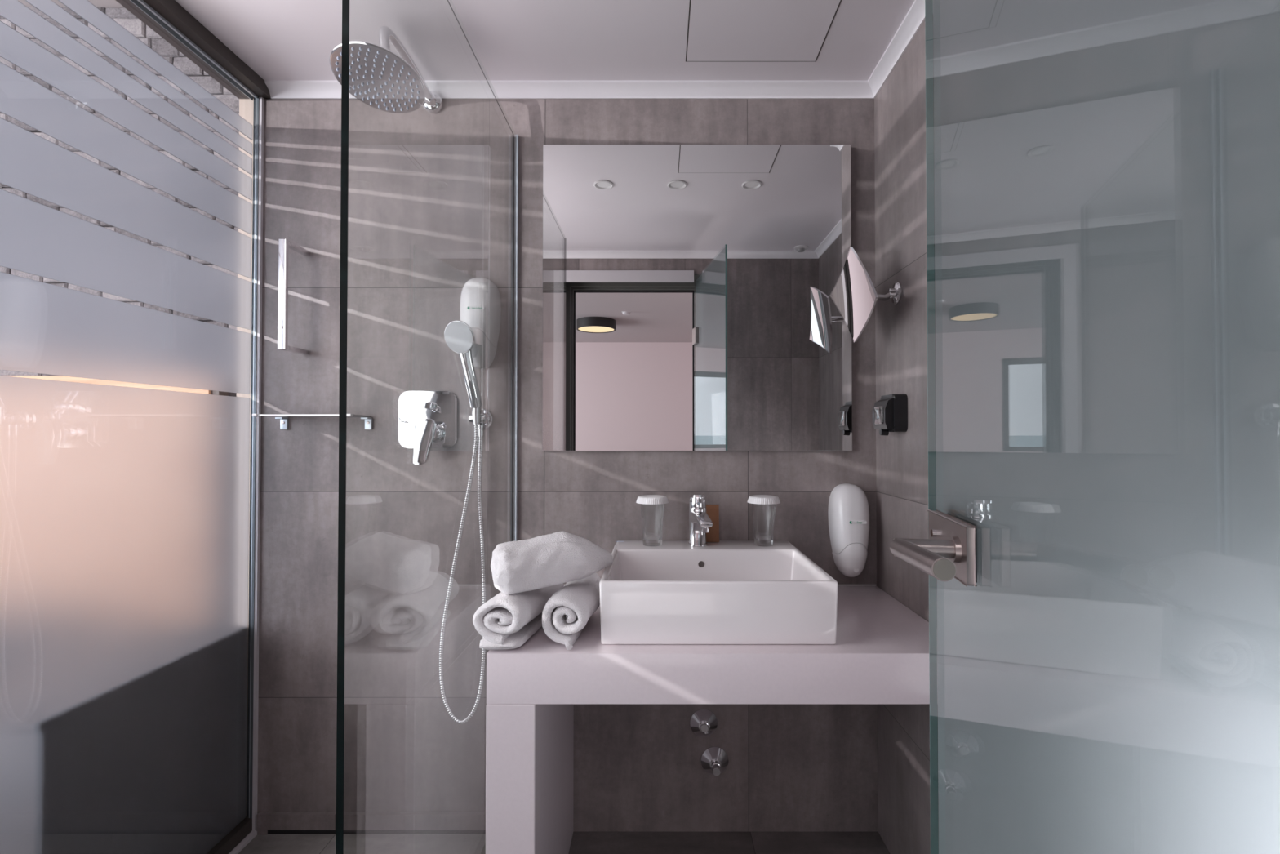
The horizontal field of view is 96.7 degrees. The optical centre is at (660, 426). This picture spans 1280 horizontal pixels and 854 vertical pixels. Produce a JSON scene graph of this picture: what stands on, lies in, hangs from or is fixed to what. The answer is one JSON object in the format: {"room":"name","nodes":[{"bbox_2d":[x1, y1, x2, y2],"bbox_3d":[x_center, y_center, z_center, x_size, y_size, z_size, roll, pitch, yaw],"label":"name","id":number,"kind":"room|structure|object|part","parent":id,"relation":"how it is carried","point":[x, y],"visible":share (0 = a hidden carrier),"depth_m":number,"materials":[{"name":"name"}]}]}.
{"room":"hotel bathroom","nodes":[
{"label":"hotel bathroom","id":0,"kind":"room"},
{"bbox_2d":[17,0,124,8],"bbox_3d":[-3.260,-1.482,0.990,4.080,0.100,2.100,0,-1,0],"label":"ceiling","id":1,"kind":"structure","parent":0,"point":[105,3],"depth_m":1.91,"materials":[{"name":"grey paint"}]},
{"bbox_2d":[0,6,239,396],"bbox_3d":[-3.210,-0.119,1.958,3.980,2.602,0.128,0,-1,0],"label":"stone wall","id":2,"kind":"structure","parent":0,"point":[122,15],"depth_m":1.91,"materials":[{"name":"grey stone"}]},
{"bbox_2d":[4,375,228,395],"bbox_3d":[-2.337,0.357,1.848,1.825,1.045,0.055,0,-1,0],"label":"light strip","id":3,"kind":"object","parent":2,"relation":"attached to","point":[61,378],"visible":0.02,"depth_m":1.83,"materials":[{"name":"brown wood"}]},
{"bbox_2d":[0,0,271,853],"bbox_3d":[-1.200,-0.132,0.999,0.100,2.600,1.775,0,-1,0],"label":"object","id":4,"kind":"structure","parent":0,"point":[126,545],"depth_m":1.28,"materials":[{"name":"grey glass"}]},
{"bbox_3d":[-1.183,-1.000,0.903,0.065,0.036,1.560,0,-1,0],"label":"header rail","id":5,"kind":"part","parent":4,"relation":"part of","materials":[{"name":"brown metal"}]},
{"bbox_3d":[-1.198,1.138,0.874,0.035,0.034,1.559,0,-1,0],"label":"sill rail","id":6,"kind":"part","parent":4,"relation":"part of","materials":[{"name":"brown metal"}]},
{"bbox_2d":[115,0,249,98],"bbox_3d":[-1.233,-1.209,0.909,0.034,0.448,1.565,0,-1,0],"label":"beam","id":7,"kind":"structure","parent":0,"point":[131,6],"depth_m":1.46,"materials":[{"name":"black metal"}]},
{"bbox_2d":[175,0,915,79],"bbox_3d":[-0.113,-1.118,0.870,2.215,0.200,1.870,0,-1,0],"label":"ceiling","id":8,"kind":"structure","parent":0,"point":[277,39],"depth_m":1.47,"materials":[{"name":"white paint"}]},
{"bbox_2d":[685,0,841,61],"bbox_3d":[0.250,-1.011,1.334,0.360,0.002,0.470,0,-1,0],"label":"ceiling hatch","id":9,"kind":"object","parent":8,"relation":"attached to","point":[718,30],"visible":1,"depth_m":1.44,"materials":[{"name":"white paint"}]},
{"bbox_2d":[227,830,889,853],"bbox_3d":[-0.113,1.226,0.839,2.215,0.120,1.870,0,-1,0],"label":"floor","id":10,"kind":"structure","parent":0,"point":[582,842],"depth_m":1.61,"materials":[{"name":"tile"}]},
{"bbox_2d":[335,0,518,853],"bbox_3d":[-0.427,0.151,1.215,0.018,2.033,0.905,0,-1,0],"label":"screen","id":11,"kind":"object","parent":10,"relation":"on","point":[345,3],"visible":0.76,"depth_m":0.77,"materials":[{"name":"clear glass"}]},
{"bbox_2d":[485,584,937,853],"bbox_3d":[0.141,0.815,1.400,0.984,0.716,0.516,0,-1,0],"label":"countertop","id":12,"kind":"structure","parent":10,"relation":"on","point":[879,655],"depth_m":1.15,"materials":[{"name":"white stone"}]},
{"bbox_2d":[472,583,564,649],"bbox_3d":[-0.308,0.403,1.275,0.119,0.106,0.277,0,-1,9],"label":"rolled towel","id":13,"kind":"object","parent":12,"relation":"on","point":[505,621],"visible":0.86,"depth_m":1.16,"materials":[{"name":"white fabric"}]},
{"bbox_2d":[490,530,613,595],"bbox_3d":[-0.233,0.293,1.253,0.262,0.118,0.110,0,-1,-26],"label":"rolled towel","id":14,"kind":"object","parent":13,"relation":"on","point":[540,562],"visible":1,"depth_m":1.21,"materials":[{"name":"white fabric"}]},
{"bbox_3d":[-0.301,0.868,1.400,0.099,0.610,0.516,0,-1,0],"label":"leg","id":15,"kind":"part","parent":12,"relation":"part of","materials":[{"name":"white stone"}]},
{"bbox_2d":[542,572,600,649],"bbox_3d":[-0.190,0.403,1.285,0.100,0.108,0.260,0,-1,4],"label":"rolled towel","id":16,"kind":"object","parent":12,"relation":"on","point":[567,611],"visible":0.98,"depth_m":1.18,"materials":[{"name":"white fabric"}]},
{"bbox_2d":[599,540,838,644],"bbox_3d":[0.123,0.393,1.420,0.501,0.134,0.465,0,-1,0],"label":"washbasin","id":17,"kind":"object","parent":12,"relation":"in","point":[673,592],"visible":0.98,"depth_m":1.19,"materials":[{"name":"white ceramic"}]},
{"bbox_2d":[635,494,668,546],"bbox_3d":[-0.021,0.260,1.583,0.092,0.135,0.092,0,-1,0],"label":"tumbler","id":18,"kind":"object","parent":17,"relation":"on","point":[652,506],"visible":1,"depth_m":1.56,"materials":[{"name":"clear glass"}]},
{"bbox_3d":[-0.021,0.201,1.583,0.092,0.018,0.092,0,-1,0],"label":"paper lid","id":19,"kind":"part","parent":18,"relation":"part of","materials":[{"name":"white paper"}]},
{"bbox_3d":[-0.021,0.261,1.583,0.067,0.132,0.067,0,-1,0],"label":"glass","id":20,"kind":"part","parent":18,"relation":"part of","materials":[{"name":"clear glass"}]},
{"bbox_2d":[688,493,712,546],"bbox_3d":[0.107,0.255,1.540,0.052,0.144,0.142,0,-1,-3],"label":"faucet","id":21,"kind":"object","parent":17,"relation":"on","point":[700,522],"visible":1,"depth_m":1.56,"materials":[{"name":"silver metal"}]},
{"bbox_3d":[0.104,0.204,1.571,0.049,0.040,0.076,0,-1,0],"label":"lever","id":22,"kind":"part","parent":21,"relation":"part of","materials":[{"name":"silver metal"}]},
{"bbox_3d":[0.113,0.248,1.522,0.044,0.034,0.103,0,-1,-9],"label":"spout","id":23,"kind":"part","parent":21,"relation":"part of","materials":[{"name":"silver metal"}]},
{"bbox_2d":[706,504,719,542],"bbox_3d":[0.139,0.277,1.633,0.060,0.104,0.026,0,-1,0],"label":"box","id":24,"kind":"object","parent":17,"relation":"on","point":[713,510],"visible":0.57,"depth_m":1.63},
{"bbox_2d":[746,494,780,546],"bbox_3d":[0.288,0.260,1.583,0.092,0.135,0.092,0,-1,0],"label":"tumbler","id":25,"kind":"object","parent":17,"relation":"on","point":[763,506],"visible":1,"depth_m":1.56,"materials":[{"name":"clear glass"}]},
{"bbox_3d":[0.288,0.201,1.583,0.092,0.018,0.092,0,-1,0],"label":"paper lid","id":26,"kind":"part","parent":25,"relation":"part of","materials":[{"name":"white paper"}]},
{"bbox_3d":[0.288,0.261,1.583,0.067,0.132,0.067,0,-1,0],"label":"glass","id":27,"kind":"part","parent":25,"relation":"part of","materials":[{"name":"clear glass"}]},
{"bbox_2d":[257,98,878,831],"bbox_3d":[-0.095,0.086,1.729,2.180,2.185,0.120,0,-1,0],"label":"wall","id":28,"kind":"structure","parent":0,"point":[429,200],"depth_m":1.67,"materials":[{"name":"tile"}]},
{"bbox_2d":[277,239,310,354],"bbox_3d":[-1.040,-0.365,1.619,0.020,0.304,0.112,0,-1,0],"label":"grab rail","id":29,"kind":"object","parent":28,"relation":"attached to","point":[283,244],"visible":1,"depth_m":1.56,"materials":[{"name":"silver metal"}]},
{"bbox_2d":[252,413,372,429],"bbox_3d":[-0.974,-0.014,1.604,0.274,0.042,0.132,0,-1,0],"label":"glass shelf","id":30,"kind":"object","parent":28,"relation":"attached to","point":[283,418],"visible":0.93,"depth_m":1.61,"materials":[{"name":"grey"}]},
{"bbox_3d":[-0.973,-0.031,1.605,0.245,0.005,0.124,0,-1,0],"label":"shelf plate","id":31,"kind":"part","parent":30,"relation":"part of","materials":[{"name":"clear glass"}]},
{"bbox_2d":[256,811,485,835],"bbox_3d":[-0.800,1.148,1.648,0.729,0.058,0.013,0,-1,0],"label":"baseboard","id":32,"kind":"structure","parent":28,"relation":"attached to","point":[265,820],"depth_m":1.64,"materials":[{"name":"tile"}]},
{"bbox_2d":[267,830,485,834],"bbox_3d":[-0.785,1.171,1.649,0.699,0.012,0.010,0,-1,0],"label":"trim","id":33,"kind":"structure","parent":28,"relation":"attached to","point":[269,832],"depth_m":1.64,"materials":[{"name":"black plastic"}]},
{"bbox_2d":[329,25,443,113],"bbox_3d":[-0.671,-0.895,1.470,0.206,0.191,0.424,0,-1,0],"label":"shower","id":34,"kind":"object","parent":28,"relation":"attached to","point":[382,79],"visible":0.96,"depth_m":1.36,"materials":[{"name":"silver metal"}]},
{"bbox_3d":[-0.669,-0.928,1.506,0.027,0.120,0.297,0,-1,0],"label":"arm","id":35,"kind":"part","parent":34,"relation":"part of","materials":[{"name":"silver metal"}]},
{"bbox_2d":[398,391,457,465],"bbox_3d":[-0.681,0.000,1.629,0.172,0.213,0.081,0,-1,0],"label":"shower mixer","id":36,"kind":"object","parent":28,"relation":"attached to","point":[428,420],"visible":1,"depth_m":1.66,"materials":[{"name":"silver metal"}]},
{"bbox_3d":[-0.665,0.041,1.601,0.057,0.131,0.025,0,-1,0],"label":"lever","id":37,"kind":"part","parent":36,"relation":"part of","materials":[{"name":"silver metal"}]},
{"bbox_3d":[-0.664,-0.061,1.640,0.024,0.024,0.050,0,-1,0],"label":"diverter knob","id":38,"kind":"part","parent":36,"relation":"part of","materials":[{"name":"silver metal"}]},
{"bbox_2d":[438,320,486,724],"bbox_3d":[-0.553,0.281,1.570,0.134,1.131,0.140,0,-1,-10],"label":"shower","id":39,"kind":"object","parent":28,"relation":"attached to","point":[460,337],"visible":0.89,"depth_m":1.60,"materials":[{"name":"silver metal"}]},
{"bbox_3d":[-0.528,-0.144,1.575,0.044,0.183,0.088,0,-1,33],"label":"handle","id":40,"kind":"part","parent":39,"relation":"part of","materials":[{"name":"silver metal"}]},
{"bbox_2d":[459,277,501,368],"bbox_3d":[-0.523,-0.304,1.631,0.109,0.262,0.085,0,-1,0],"label":"soap dispenser","id":41,"kind":"object","parent":28,"relation":"attached to","point":[480,307],"visible":0.91,"depth_m":1.61,"materials":[{"name":"white plastic"}]},
{"bbox_3d":[-0.513,-0.334,1.598,0.040,0.008,0.005,0,-1,0],"label":"name plate","id":42,"kind":"part","parent":41,"relation":"part of","materials":[{"name":"white plastic"}]},
{"bbox_3d":[-0.523,-0.228,1.630,0.086,0.094,0.085,0,-1,0],"label":"push lever","id":43,"kind":"part","parent":41,"relation":"part of","materials":[{"name":"white plastic"}]},
{"bbox_2d":[468,408,493,435],"bbox_3d":[-0.522,-0.014,1.643,0.062,0.079,0.054,0,-1,0],"label":"holder","id":44,"kind":"object","parent":28,"relation":"attached to","point":[486,418],"visible":0.77,"depth_m":1.64,"materials":[{"name":"silver metal"}]},
{"bbox_2d":[478,424,484,435],"bbox_3d":[-0.518,0.009,1.644,0.021,0.032,0.021,0,-1,0],"label":"outlet","id":45,"kind":"object","parent":44,"relation":"attached to","point":[482,427],"depth_m":1.64,"materials":[{"name":"silver metal"}]},
{"bbox_2d":[263,80,874,98],"bbox_3d":[-0.276,-0.990,1.669,1.819,0.036,0.030,0,-1,0],"label":"trim","id":46,"kind":"structure","parent":28,"relation":"attached to","point":[278,89],"depth_m":1.67,"materials":[{"name":"white paint"}]},
{"bbox_2d":[542,144,852,450],"bbox_3d":[0.108,-0.378,1.667,0.902,0.896,0.016,0,-1,0],"label":"wall mirror","id":47,"kind":"object","parent":28,"relation":"attached to","point":[688,305],"visible":0.94,"depth_m":1.66,"materials":[{"name":"grey mirror"}]},
{"bbox_2d":[689,708,717,737],"bbox_3d":[0.127,0.862,1.642,0.080,0.080,0.032,0,-1,0],"label":"valve","id":48,"kind":"object","parent":28,"relation":"attached to","point":[703,722],"visible":1,"depth_m":1.65,"materials":[{"name":"silver metal"}]},
{"bbox_3d":[0.127,0.862,1.634,0.027,0.027,0.014,0,-1,0],"label":"stem","id":49,"kind":"part","parent":48,"relation":"part of","materials":[{"name":"silver metal"}]},
{"bbox_2d":[701,746,728,776],"bbox_3d":[0.159,0.971,1.628,0.080,0.080,0.058,0,-1,0],"label":"valve","id":50,"kind":"object","parent":28,"relation":"attached to","point":[714,760],"visible":1,"depth_m":1.65,"materials":[{"name":"silver metal"}]},
{"bbox_3d":[0.159,0.971,1.619,0.027,0.027,0.040,0,-1,0],"label":"stem","id":51,"kind":"part","parent":50,"relation":"part of","materials":[{"name":"silver metal"}]},
{"bbox_2d":[827,483,869,577],"bbox_3d":[0.546,0.296,1.623,0.109,0.262,0.085,0,-1,0],"label":"soap dispenser","id":52,"kind":"object","parent":28,"relation":"attached to","point":[848,511],"visible":1,"depth_m":1.60,"materials":[{"name":"white plastic"}]},
{"bbox_3d":[0.546,0.372,1.622,0.086,0.094,0.085,0,-1,0],"label":"push lever","id":53,"kind":"part","parent":52,"relation":"part of","materials":[{"name":"white plastic"}]},
{"bbox_3d":[0.556,0.266,1.590,0.040,0.008,0.005,0,-1,0],"label":"name plate","id":54,"kind":"part","parent":52,"relation":"part of","materials":[{"name":"white plastic"}]},
{"bbox_2d":[874,20,938,853],"bbox_3d":[0.815,0.083,1.499,0.361,2.185,0.340,0,-1,0],"label":"wall","id":55,"kind":"structure","parent":0,"point":[904,804],"depth_m":1.48,"materials":[{"name":"tile"}]},
{"bbox_2d":[829,246,902,342],"bbox_3d":[0.561,-0.347,1.502,0.144,0.234,0.290,0,-1,0],"label":"magnifying mirror","id":56,"kind":"object","parent":55,"relation":"attached to","point":[854,294],"visible":1,"depth_m":1.50,"materials":[{"name":"silver metal"}]},
{"bbox_3d":[0.509,-0.346,1.502,0.039,0.230,0.286,0,-1,0],"label":"mirror dish","id":57,"kind":"part","parent":56,"relation":"part of","materials":[{"name":"silver metal"}]},
{"bbox_3d":[0.573,-0.350,1.511,0.104,0.027,0.022,0,-1,-10],"label":"arm","id":58,"kind":"part","parent":56,"relation":"part of","materials":[{"name":"silver metal"}]},
{"bbox_2d":[871,394,907,435],"bbox_3d":[0.605,-0.031,1.506,0.058,0.108,0.102,0,-1,0],"label":"socket","id":59,"kind":"object","parent":55,"relation":"attached to","point":[890,413],"visible":1,"depth_m":1.46,"materials":[{"name":"black plastic"}]},
{"bbox_2d":[867,0,924,97],"bbox_3d":[0.619,-0.992,1.498,0.030,0.036,0.370,0,-1,0],"label":"trim","id":60,"kind":"structure","parent":55,"relation":"attached to","point":[914,18],"depth_m":1.48,"materials":[{"name":"white paint"}]},
{"bbox_3d":[-0.157,0.063,0.014,2.105,2.185,0.190,0,-1,0],"label":"wall","id":61,"kind":"structure","parent":0,"visible":0},
{"bbox_2d":[889,0,1279,853],"bbox_3d":[0.226,0.130,0.334,0.091,2.036,0.647,0,-1,10],"label":"door","id":62,"kind":"structure","parent":61,"relation":"in","point":[1101,548],"depth_m":0.33,"materials":[{"name":"clear glass"}]},
{"bbox_3d":[0.234,0.108,0.471,0.057,0.026,0.138,0,-1,10],"label":"lever","id":63,"kind":"part","parent":62,"relation":"part of","materials":[{"name":"metal"}]},
{"bbox_3d":[0.284,0.115,0.557,0.030,0.054,0.114,0,-1,0],"label":"lock plate","id":64,"kind":"part","parent":62,"relation":"part of","materials":[{"name":"metal"}]}
]}

